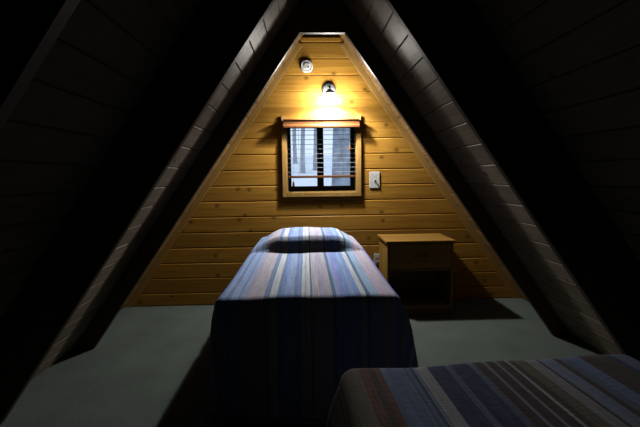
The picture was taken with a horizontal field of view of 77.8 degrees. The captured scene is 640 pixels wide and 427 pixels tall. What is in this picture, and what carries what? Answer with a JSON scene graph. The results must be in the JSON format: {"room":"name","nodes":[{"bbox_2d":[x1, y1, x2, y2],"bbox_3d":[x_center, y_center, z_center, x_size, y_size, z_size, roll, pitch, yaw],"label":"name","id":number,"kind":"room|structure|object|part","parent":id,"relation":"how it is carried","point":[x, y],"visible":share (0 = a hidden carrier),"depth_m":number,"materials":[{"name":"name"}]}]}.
{"room":"attic bedroom","nodes":[
{"label":"attic bedroom","id":0,"kind":"room"},
{"bbox_2d":[0,0,201,319],"bbox_3d":[-0.969,-0.182,-0.085,2.127,3.053,4.214,-1,5,-2],"label":"ceiling","id":1,"kind":"structure","parent":0,"point":[107,54],"depth_m":1.62,"materials":[{"name":"brown wood"}]},
{"bbox_2d":[119,34,303,311],"bbox_3d":[-0.999,-0.459,3.521,2.039,2.926,1.118,-1,5,-2],"label":"ceiling","id":2,"kind":"structure","parent":0,"point":[300,36],"depth_m":3.87,"materials":[{"name":"brown wood"}]},
{"bbox_2d":[0,298,601,426],"bbox_3d":[0.174,1.292,1.133,5.100,0.180,6.280,-1,5,-2],"label":"floor","id":3,"kind":"structure","parent":0,"point":[148,368],"depth_m":2.87,"materials":[{"name":"carpet"}]},
{"bbox_2d":[0,0,79,130],"bbox_3d":[-0.884,-0.175,0.858,2.298,2.820,0.042,-1,5,-2],"label":"beam","id":4,"kind":"structure","parent":3,"relation":"on","point":[29,29],"depth_m":0.83,"materials":[{"name":"brown wood"}]},
{"bbox_2d":[0,0,274,424],"bbox_3d":[-0.925,-0.285,2.026,2.298,2.820,0.042,-1,5,-2],"label":"beam","id":5,"kind":"structure","parent":3,"relation":"on","point":[218,32],"depth_m":2.02,"materials":[{"name":"brown wood"}]},
{"bbox_2d":[73,0,319,349],"bbox_3d":[-0.894,-0.375,2.969,2.170,2.820,0.042,-1,5,-2],"label":"beam","id":6,"kind":"structure","parent":3,"relation":"on","point":[289,32],"depth_m":2.96,"materials":[{"name":"brown wood"}]},
{"bbox_2d":[300,0,344,33],"bbox_3d":[0.016,-1.441,2.901,0.381,0.240,0.038,-1,5,-2],"label":"beam","id":7,"kind":"structure","parent":6,"relation":"attached to","point":[321,21],"depth_m":2.89,"materials":[{"name":"brown wood"}]},
{"bbox_2d":[378,233,455,314],"bbox_3d":[0.920,0.580,3.860,0.643,0.705,0.460,-1,5,-2],"label":"nightstand","id":8,"kind":"object","parent":3,"relation":"on","point":[418,267],"visible":0.84,"depth_m":3.72,"materials":[{"name":"brown wood"}]},
{"bbox_3d":[0.623,0.595,3.866,0.020,0.681,0.418,-1,5,-2],"label":"panel","id":9,"kind":"part","parent":8,"relation":"part of","materials":[{"name":"brown wood"}]},
{"bbox_3d":[0.912,0.542,4.076,0.573,0.621,0.010,-1,5,-2],"label":"panel","id":10,"kind":"part","parent":8,"relation":"part of","materials":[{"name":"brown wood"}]},
{"bbox_2d":[389,260,449,270],"bbox_3d":[0.918,0.502,3.869,0.573,0.018,0.396,-1,5,-2],"label":"shelf","id":11,"kind":"object","parent":8,"relation":"attached to","point":[420,268],"depth_m":3.66,"materials":[{"name":"brown wood"}]},
{"bbox_3d":[0.924,0.391,3.653,0.567,0.230,0.020,-1,5,-2],"label":"drawer","id":12,"kind":"part","parent":8,"relation":"part of","materials":[{"name":"brown wood"}]},
{"bbox_2d":[396,292,449,307],"bbox_3d":[0.923,0.845,3.897,0.573,0.020,0.404,-1,5,-2],"label":"shelf","id":13,"kind":"object","parent":8,"relation":"attached to","point":[408,299],"depth_m":3.84,"materials":[{"name":"brown wood"}]},
{"bbox_3d":[1.216,0.586,3.886,0.020,0.681,0.418,-1,5,-2],"label":"panel","id":14,"kind":"part","parent":8,"relation":"part of","materials":[{"name":"brown wood"}]},
{"bbox_2d":[323,0,571,336],"bbox_3d":[1.003,-0.405,3.034,2.289,2.820,0.042,-1,5,-2],"label":"beam","id":15,"kind":"structure","parent":3,"relation":"on","point":[354,33],"depth_m":3.02,"materials":[{"name":"brown wood"}]},
{"bbox_2d":[385,0,639,360],"bbox_3d":[1.101,-0.318,2.094,2.417,2.820,0.042,-1,5,-2],"label":"beam","id":16,"kind":"structure","parent":3,"relation":"on","point":[451,36],"depth_m":2.08,"materials":[{"name":"brown wood"}]},
{"bbox_3d":[-0.088,0.703,3.046,0.908,0.640,1.985,-1,5,-2],"label":"bed","id":17,"kind":"object","parent":3,"relation":"on","visible":0},
{"bbox_2d":[193,227,417,426],"bbox_3d":[-0.063,0.576,2.972,1.238,0.748,2.130,-1,5,-2],"label":"bedspread","id":18,"kind":"object","parent":17,"relation":"on","point":[307,307],"visible":0.91,"depth_m":2.01,"materials":[{"name":"blue fabric"}]},
{"bbox_3d":[0.657,0.947,0.391,0.960,0.635,1.950,-1,5,-5],"label":"bed","id":19,"kind":"object","parent":3,"relation":"on","visible":0,"materials":[{"name":"fabric"},{"name":"wood"}]},
{"bbox_2d":[326,354,639,426],"bbox_3d":[0.631,0.817,0.438,1.273,0.728,2.100,-1,5,-5],"label":"bedspread","id":20,"kind":"object","parent":19,"relation":"on","point":[588,390],"visible":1,"depth_m":1.12,"materials":[{"name":"fabric"}]},
{"bbox_2d":[132,34,514,306],"bbox_3d":[0.048,-0.479,4.047,4.130,2.800,0.140,-1,5,-2],"label":"wall","id":21,"kind":"structure","parent":0,"point":[245,203],"depth_m":4.01,"materials":[{"name":"brown wood"}]},
{"bbox_2d":[125,42,302,307],"bbox_3d":[-1.074,-0.353,3.942,1.846,2.600,0.014,-1,5,-2],"label":"trim","id":22,"kind":"structure","parent":21,"relation":"attached to","point":[298,46],"depth_m":3.93,"materials":[{"name":"brown wood"}]},
{"bbox_2d":[300,60,312,72],"bbox_3d":[-0.130,-1.436,3.865,0.124,0.124,0.031,-1,5,-2],"label":"smoke detector","id":23,"kind":"object","parent":21,"relation":"attached to","point":[306,66],"visible":1,"depth_m":3.86,"materials":[{"name":"white plastic"}]},
{"bbox_2d":[281,115,360,196],"bbox_3d":[0.015,-0.575,4.023,0.790,0.803,0.157,-1,5,-2],"label":"window","id":24,"kind":"structure","parent":21,"relation":"in","point":[354,189],"depth_m":4.01,"materials":[{"name":"brown wood"}]},
{"bbox_3d":[0.013,-0.575,4.073,0.684,0.687,0.059,-1,5,-2],"label":"frame","id":25,"kind":"part","parent":24,"relation":"part of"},
{"bbox_2d":[283,118,359,186],"bbox_3d":[0.017,-0.603,3.955,0.744,0.660,0.123,-1,5,-2],"label":"window blind","id":26,"kind":"object","parent":24,"relation":"attached to","point":[322,122],"visible":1,"depth_m":3.89,"materials":[{"name":"brown wood"}]},
{"bbox_3d":[0.018,-0.372,4.011,0.674,0.024,0.050,-1,5,-2],"label":"rail","id":27,"kind":"part","parent":26,"relation":"part of","materials":[{"name":"white plastic"}]},
{"bbox_2d":[318,82,341,103],"bbox_3d":[0.091,-1.167,3.767,0.226,0.219,0.291,-1,5,-2],"label":"wall sconce","id":28,"kind":"object","parent":21,"relation":"attached to","point":[328,89],"visible":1,"depth_m":3.80,"materials":[{"name":"glass"}]},
{"bbox_3d":[0.093,-1.091,3.742,0.226,0.073,0.226,-1,5,-2],"label":"lamp shade","id":29,"kind":"part","parent":28,"relation":"part of","materials":[{"name":"white glass"}]},
{"bbox_2d":[369,172,379,187],"bbox_3d":[0.551,-0.338,3.995,0.104,0.164,0.026,-1,5,-2],"label":"light switch","id":30,"kind":"object","parent":21,"relation":"attached to","point":[374,177],"visible":1,"depth_m":4.00,"materials":[{"name":"white plastic"}]},
{"bbox_2d":[374,254,378,264],"bbox_3d":[0.592,0.470,4.081,0.074,0.116,0.009,-1,5,-2],"label":"wall outlet","id":31,"kind":"object","parent":21,"relation":"attached to","point":[376,256],"visible":0.63,"depth_m":4.08,"materials":[{"name":"white plastic"}]},
{"bbox_2d":[340,42,520,297],"bbox_3d":[1.156,-0.389,4.017,1.888,2.600,0.014,-1,5,-2],"label":"trim","id":32,"kind":"structure","parent":21,"relation":"attached to","point":[344,46],"depth_m":4.00,"materials":[{"name":"brown wood"}]},
{"bbox_2d":[31,0,622,379],"bbox_3d":[0.058,-0.378,2.526,3.992,2.926,0.946,-1,5,-2],"label":"ceiling","id":33,"kind":"structure","parent":0,"point":[376,18],"depth_m":2.69,"materials":[{"name":"brown wood"}]},
{"bbox_2d":[338,34,528,301],"bbox_3d":[1.112,-0.482,3.593,2.070,2.904,1.118,-1,5,-2],"label":"ceiling","id":34,"kind":"structure","parent":0,"point":[344,38],"depth_m":3.93,"materials":[{"name":"brown wood"}]},
{"bbox_2d":[471,0,639,260],"bbox_3d":[1.333,-0.207,-0.006,2.160,3.030,4.214,-1,5,-2],"label":"ceiling","id":35,"kind":"structure","parent":0,"point":[579,60],"depth_m":1.74,"materials":[{"name":"brown wood"}]},
{"label":"outside","id":36,"kind":"structure","parent":0,"visible":0},
{"bbox_2d":[291,155,331,191],"bbox_3d":[-1.326,-3.194,41.965,80.000,6.700,75.000,-1,5,-2],"label":"snow ground","id":37,"kind":"structure","parent":36,"point":[327,158],"depth_m":33.90,"materials":[{"name":"white snow"}]},
{"bbox_2d":[293,128,297,163],"bbox_3d":[-2.665,-12.449,41.259,2.885,15.014,1.257,0,6,12],"label":"pine tree","id":38,"kind":"object","parent":37,"relation":"on","point":[295,161],"visible":0.19,"depth_m":41.32,"materials":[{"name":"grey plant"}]},
{"bbox_2d":[300,128,305,172],"bbox_3d":[-1.162,-10.590,32.350,2.804,15.010,2.105,4,7,41],"label":"pine tree","id":39,"kind":"object","parent":37,"relation":"on","point":[302,147],"visible":0.18,"depth_m":32.54,"materials":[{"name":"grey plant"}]},
{"bbox_2d":[313,128,316,169],"bbox_3d":[-0.366,-11.037,34.560,3.328,15.009,1.823,-3,6,-18],"label":"pine tree","id":40,"kind":"object","parent":37,"relation":"on","point":[315,132],"visible":0.1,"depth_m":35.45,"materials":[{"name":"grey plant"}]},
{"bbox_2d":[332,128,349,185],"bbox_3d":[0.313,-4.389,6.928,3.002,15.012,1.516,4,7,42],"label":"pine tree","id":41,"kind":"object","parent":37,"relation":"on","point":[338,167],"visible":0.06,"depth_m":7.17,"materials":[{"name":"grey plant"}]}
]}

